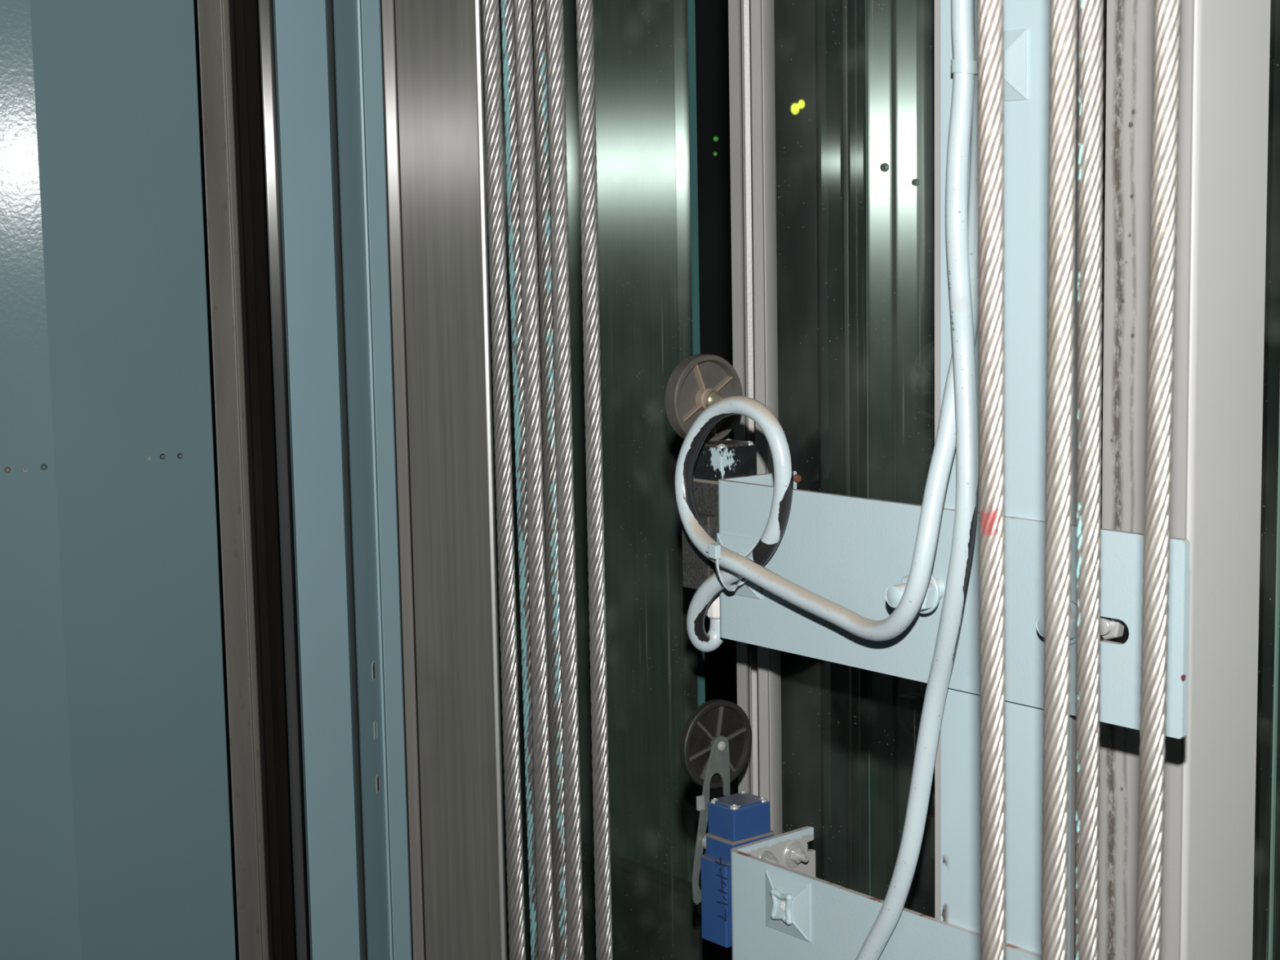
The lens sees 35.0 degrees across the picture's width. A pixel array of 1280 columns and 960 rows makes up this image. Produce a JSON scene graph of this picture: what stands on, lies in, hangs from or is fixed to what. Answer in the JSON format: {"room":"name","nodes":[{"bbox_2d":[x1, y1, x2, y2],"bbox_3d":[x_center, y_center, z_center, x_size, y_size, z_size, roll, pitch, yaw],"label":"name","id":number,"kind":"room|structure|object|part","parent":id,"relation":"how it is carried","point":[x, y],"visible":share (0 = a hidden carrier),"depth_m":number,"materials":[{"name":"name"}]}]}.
{"room":"elevator shaft","nodes":[
{"label":"elevator shaft","id":0,"kind":"room"},
{"bbox_2d":[0,0,235,959],"bbox_3d":[-0.514,-0.137,1.606,0.353,2.900,0.036,-4,8,-25],"label":"wall","id":1,"kind":"structure","parent":0,"point":[115,842],"depth_m":1.65,"materials":[{"name":"blue metal"}]},
{"bbox_2d":[552,841,732,959],"bbox_3d":[0.002,0.811,1.922,0.030,0.921,0.290,-7,9,-38],"label":"wall","id":2,"kind":"structure","parent":0,"point":[655,914],"depth_m":1.83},
{"bbox_2d":[687,0,709,959],"bbox_3d":[-0.040,-0.145,1.595,0.006,2.900,0.261,-7,9,-38],"label":"window","id":3,"kind":"structure","parent":2,"relation":"in","point":[691,3],"depth_m":1.49,"materials":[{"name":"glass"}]},
{"bbox_2d":[193,0,1275,928],"bbox_3d":[0.491,-0.490,4.324,5.400,2.900,0.100,-1,7,0],"label":"wall","id":4,"kind":"structure","parent":0,"point":[795,21],"depth_m":4.28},
{"bbox_2d":[791,103,799,114],"bbox_3d":[0.321,-0.770,4.219,0.018,0.023,0.039,-1,7,0],"label":"lamp","id":5,"kind":"object","parent":4,"relation":"attached to","point":[794,108],"visible":1,"depth_m":4.20,"materials":[{"name":"yellow"}]},
{"bbox_2d":[798,99,804,108],"bbox_3d":[0.334,-0.779,4.219,0.014,0.018,0.037,-1,7,0],"label":"lamp","id":6,"kind":"object","parent":4,"relation":"attached to","point":[801,104],"visible":1,"depth_m":4.20,"materials":[{"name":"yellow"}]},
{"bbox_2d":[234,909,1257,959],"bbox_3d":[0.524,1.296,1.923,5.400,0.060,5.300,-1,7,0],"label":"floor","id":7,"kind":"structure","parent":0,"point":[1255,911],"depth_m":4.32,"materials":[{"name":"concrete"}]},
{"bbox_2d":[196,0,310,959],"bbox_3d":[-0.314,-0.142,1.618,0.071,2.900,0.359,-2,7,-8],"label":"rail","id":8,"kind":"object","parent":7,"relation":"on","point":[237,52],"visible":0.89,"depth_m":1.67,"materials":[{"name":"metal"}]},
{"bbox_3d":[-0.282,-0.141,1.598,0.013,2.900,0.310,-2,7,-8],"label":"blade","id":9,"kind":"part","parent":8,"relation":"part of","materials":[{"name":"black metal"}]},
{"bbox_2d":[272,0,412,959],"bbox_3d":[-0.197,-0.110,1.338,0.071,2.900,0.170,-2,7,-9],"label":"post","id":10,"kind":"object","parent":7,"relation":"on","point":[329,61],"visible":1,"depth_m":1.30,"materials":[{"name":"metal"}]},
{"bbox_2d":[381,0,506,959],"bbox_3d":[-0.143,-0.124,1.446,0.078,2.900,0.099,-1,7,0],"label":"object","id":11,"kind":"structure","parent":7,"relation":"on","point":[437,46],"depth_m":1.44,"materials":[{"name":"grey metal"}]},
{"bbox_2d":[480,0,700,959],"bbox_3d":[-0.053,-0.192,1.985,0.214,2.900,0.053,0,7,11],"label":"panel","id":12,"kind":"object","parent":7,"relation":"on","point":[637,82],"visible":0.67,"depth_m":1.99,"materials":[{"name":"black metal"}]},
{"bbox_2d":[728,0,782,835],"bbox_3d":[0.082,-0.127,1.430,0.034,2.900,0.072,-1,7,0],"label":"rail","id":13,"kind":"object","parent":7,"relation":"on","point":[751,24],"visible":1,"depth_m":1.41,"materials":[{"name":"grey metal"}]},
{"bbox_2d":[817,0,934,918],"bbox_3d":[0.261,-0.201,2.004,0.170,2.900,0.115,-1,7,0],"label":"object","id":14,"kind":"structure","parent":7,"relation":"on","point":[897,166],"depth_m":1.99,"materials":[{"name":"metal"}]},
{"bbox_3d":[0.318,-0.204,2.026,0.056,2.900,0.030,-1,7,0],"label":"plate","id":15,"kind":"part","parent":14,"relation":"part of","materials":[{"name":"grey metal"}]},
{"bbox_2d":[934,0,1079,959],"bbox_3d":[0.196,-0.089,1.103,0.011,2.900,0.101,-7,9,-38],"label":"channel","id":16,"kind":"object","parent":7,"relation":"on","point":[957,876],"visible":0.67,"depth_m":1.11,"materials":[{"name":"paint"}]},
{"bbox_2d":[664,354,756,619],"bbox_3d":[0.051,0.004,1.322,0.058,0.170,0.044,-7,9,-38],"label":"switch","id":17,"kind":"object","parent":16,"relation":"attached to","point":[698,381],"visible":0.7,"depth_m":1.31,"materials":[{"name":"metal"}]},
{"bbox_2d":[679,698,774,947],"bbox_3d":[0.064,0.225,1.353,0.060,0.154,0.046,-7,9,-38],"label":"switch","id":18,"kind":"object","parent":16,"relation":"attached to","point":[715,745],"visible":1,"depth_m":1.34,"materials":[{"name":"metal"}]},
{"bbox_3d":[0.047,0.226,1.355,0.033,0.111,0.002,-7,9,-38],"label":"lever arm","id":19,"kind":"part","parent":18,"relation":"part of","materials":[{"name":"metal"}]},
{"bbox_2d":[716,533,761,599],"bbox_3d":[0.059,0.054,1.275,0.008,0.038,0.041,-7,9,-38],"label":"cable tie mount","id":20,"kind":"object","parent":16,"relation":"attached to","point":[741,545],"visible":0.45,"depth_m":1.27,"materials":[{"name":"paint"}]},
{"bbox_2d":[759,850,773,858],"bbox_3d":[0.083,0.249,1.329,0.013,0.013,0.001,-7,9,-38],"label":"washer","id":21,"kind":"object","parent":16,"relation":"in","point":[762,854],"depth_m":1.33,"materials":[{"name":"metal"}]},
{"bbox_2d":[764,867,811,942],"bbox_3d":[0.090,0.266,1.268,0.008,0.038,0.041,-7,9,-38],"label":"cable tie mount","id":22,"kind":"object","parent":16,"relation":"attached to","point":[788,898],"visible":1,"depth_m":1.26,"materials":[{"name":"paint"}]},
{"bbox_2d":[783,840,804,867],"bbox_3d":[0.102,0.248,1.345,0.018,0.018,0.001,-7,9,-38],"label":"washer","id":23,"kind":"object","parent":16,"relation":"in","point":[793,851],"depth_m":1.34,"materials":[{"name":"metal"}]},
{"bbox_2d":[674,0,978,652],"bbox_3d":[0.101,-0.132,1.182,0.048,0.514,0.255,-6,9,-35],"label":"cable","id":24,"kind":"object","parent":16,"relation":"attached to","point":[736,567],"visible":0.88,"depth_m":1.21,"materials":[{"name":"white plastic"}]},
{"bbox_2d":[706,542,747,591],"bbox_3d":[0.056,0.053,1.251,0.034,0.032,0.012,-7,9,-38],"label":"cable tie","id":25,"kind":"object","parent":24,"relation":"attached to","point":[713,549],"visible":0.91,"depth_m":1.24,"materials":[{"name":"paint"}]},
{"bbox_2d":[730,826,1041,959],"bbox_3d":[0.165,0.302,1.190,0.073,0.104,0.360,-5,8,-27],"label":"bracket","id":26,"kind":"object","parent":16,"relation":"attached to","point":[842,917],"visible":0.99,"depth_m":1.25,"materials":[{"name":"metal"}]},
{"bbox_2d":[855,0,978,959],"bbox_3d":[0.146,0.021,1.148,0.024,0.810,0.141,-5,8,-32],"label":"cable","id":27,"kind":"object","parent":16,"relation":"attached to","point":[962,11],"visible":1,"depth_m":1.09,"materials":[{"name":"white plastic"}]},
{"bbox_2d":[918,573,939,613],"bbox_3d":[0.158,0.062,1.138,0.002,0.025,0.025,-7,9,-38],"label":"washer","id":28,"kind":"object","parent":16,"relation":"in","point":[931,603],"depth_m":1.13,"materials":[{"name":"paint"}]},
{"bbox_2d":[718,471,1190,738],"bbox_3d":[0.160,0.064,1.162,0.072,0.101,0.366,-5,8,-28],"label":"bracket","id":29,"kind":"object","parent":16,"relation":"attached to","point":[855,553],"visible":0.58,"depth_m":1.16,"materials":[{"name":"metal"}]},
{"bbox_2d":[1003,28,1028,101],"bbox_3d":[0.189,-0.219,1.079,0.005,0.036,0.040,-7,9,-38],"label":"cable tie mount","id":30,"kind":"object","parent":16,"relation":"attached to","point":[1015,46],"visible":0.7,"depth_m":1.07,"materials":[{"name":"paint"}]},
{"bbox_2d":[951,59,977,74],"bbox_3d":[0.178,-0.219,1.081,0.025,0.010,0.014,-2,7,-8],"label":"cable tie","id":31,"kind":"object","parent":30,"relation":"attached to","point":[967,66],"visible":0.44,"depth_m":1.07,"materials":[{"name":"paint"}]},
{"bbox_2d":[1070,600,1076,644],"bbox_3d":[0.225,0.075,1.073,0.002,0.024,0.024,-7,9,-38],"label":"washer","id":32,"kind":"object","parent":16,"relation":"in","point":[1073,603],"depth_m":1.06,"materials":[{"name":"paint"}]},
{"bbox_2d":[1097,0,1271,959],"bbox_3d":[0.307,-0.098,1.161,0.066,2.900,0.070,-7,9,-38],"label":"column","id":33,"kind":"structure","parent":7,"relation":"on","point":[1207,895],"depth_m":1.15,"materials":[{"name":"grey metal"}]},
{"bbox_3d":[0.286,-0.095,1.141,0.008,2.900,0.058,-7,9,-38],"label":"plate","id":34,"kind":"part","parent":33,"relation":"part of","materials":[{"name":"grey metal"}]},
{"bbox_2d":[1257,0,1279,959],"bbox_3d":[0.652,-0.207,2.001,0.028,2.900,0.084,-8,10,-43],"label":"panel","id":35,"kind":"object","parent":7,"relation":"on","point":[1273,376],"visible":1,"depth_m":2.04,"materials":[{"name":"black metal"}]},
{"bbox_2d":[1268,395,1279,959],"bbox_3d":[0.410,-0.097,1.141,0.008,2.900,0.160,-7,9,-38],"label":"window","id":36,"kind":"structure","parent":7,"relation":"on","point":[1277,558],"depth_m":1.21,"materials":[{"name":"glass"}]},
{"bbox_3d":[0.470,-1.642,1.563,5.400,0.060,5.300,-1,7,0],"label":"ceiling","id":37,"kind":"structure","parent":0,"visible":0},
{"bbox_2d":[481,0,525,959],"bbox_3d":[-0.081,-0.091,1.167,0.017,2.901,0.010,-1,7,0],"label":"rope","id":38,"kind":"object","parent":37,"relation":"hanging from","point":[490,8],"visible":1,"depth_m":1.18,"materials":[{"name":"metal"}]},
{"bbox_2d":[500,0,538,959],"bbox_3d":[-0.074,-0.100,1.232,0.026,2.901,0.010,-1,7,0],"label":"rope","id":39,"kind":"object","parent":37,"relation":"hanging from","point":[508,56],"visible":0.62,"depth_m":1.24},
{"bbox_2d":[514,0,555,959],"bbox_3d":[-0.063,-0.092,1.167,0.011,2.901,0.010,-1,7,0],"label":"rope","id":40,"kind":"object","parent":37,"relation":"hanging from","point":[522,8],"visible":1,"depth_m":1.18,"materials":[{"name":"metal"}]},
{"bbox_2d":[532,0,568,959],"bbox_3d":[-0.056,-0.100,1.232,0.016,2.901,0.010,-1,7,0],"label":"rope","id":41,"kind":"object","parent":37,"relation":"hanging from","point":[540,26],"visible":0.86,"depth_m":1.24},
{"bbox_2d":[546,0,583,959],"bbox_3d":[-0.045,-0.092,1.167,0.014,2.901,0.010,-1,7,0],"label":"rope","id":42,"kind":"object","parent":37,"relation":"hanging from","point":[554,8],"visible":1,"depth_m":1.18,"materials":[{"name":"metal"}]},
{"bbox_2d":[576,0,613,959],"bbox_3d":[-0.028,-0.092,1.167,0.013,2.901,0.010,-1,7,0],"label":"rope","id":43,"kind":"object","parent":37,"relation":"hanging from","point":[584,8],"visible":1,"depth_m":1.18,"materials":[{"name":"metal"}]},
{"bbox_2d":[977,0,1005,959],"bbox_3d":[0.134,-0.047,0.775,0.027,2.901,0.010,-1,7,0],"label":"rope","id":44,"kind":"object","parent":37,"relation":"hanging from","point":[990,13],"visible":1,"depth_m":0.78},
{"bbox_2d":[1040,0,1077,959],"bbox_3d":[0.160,-0.048,0.775,0.020,2.901,0.010,-1,7,0],"label":"rope","id":45,"kind":"object","parent":37,"relation":"hanging from","point":[1063,13],"visible":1,"depth_m":0.78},
{"bbox_2d":[1075,0,1103,959],"bbox_3d":[0.179,-0.052,0.810,0.022,2.901,0.010,-1,7,0],"label":"rope","id":46,"kind":"object","parent":37,"relation":"hanging from","point":[1091,17],"visible":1,"depth_m":0.81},
{"bbox_2d":[1135,0,1181,959],"bbox_3d":[0.199,-0.049,0.775,0.033,2.901,0.010,-1,7,0],"label":"rope","id":47,"kind":"object","parent":37,"relation":"hanging from","point":[1167,13],"visible":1,"depth_m":0.78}
]}

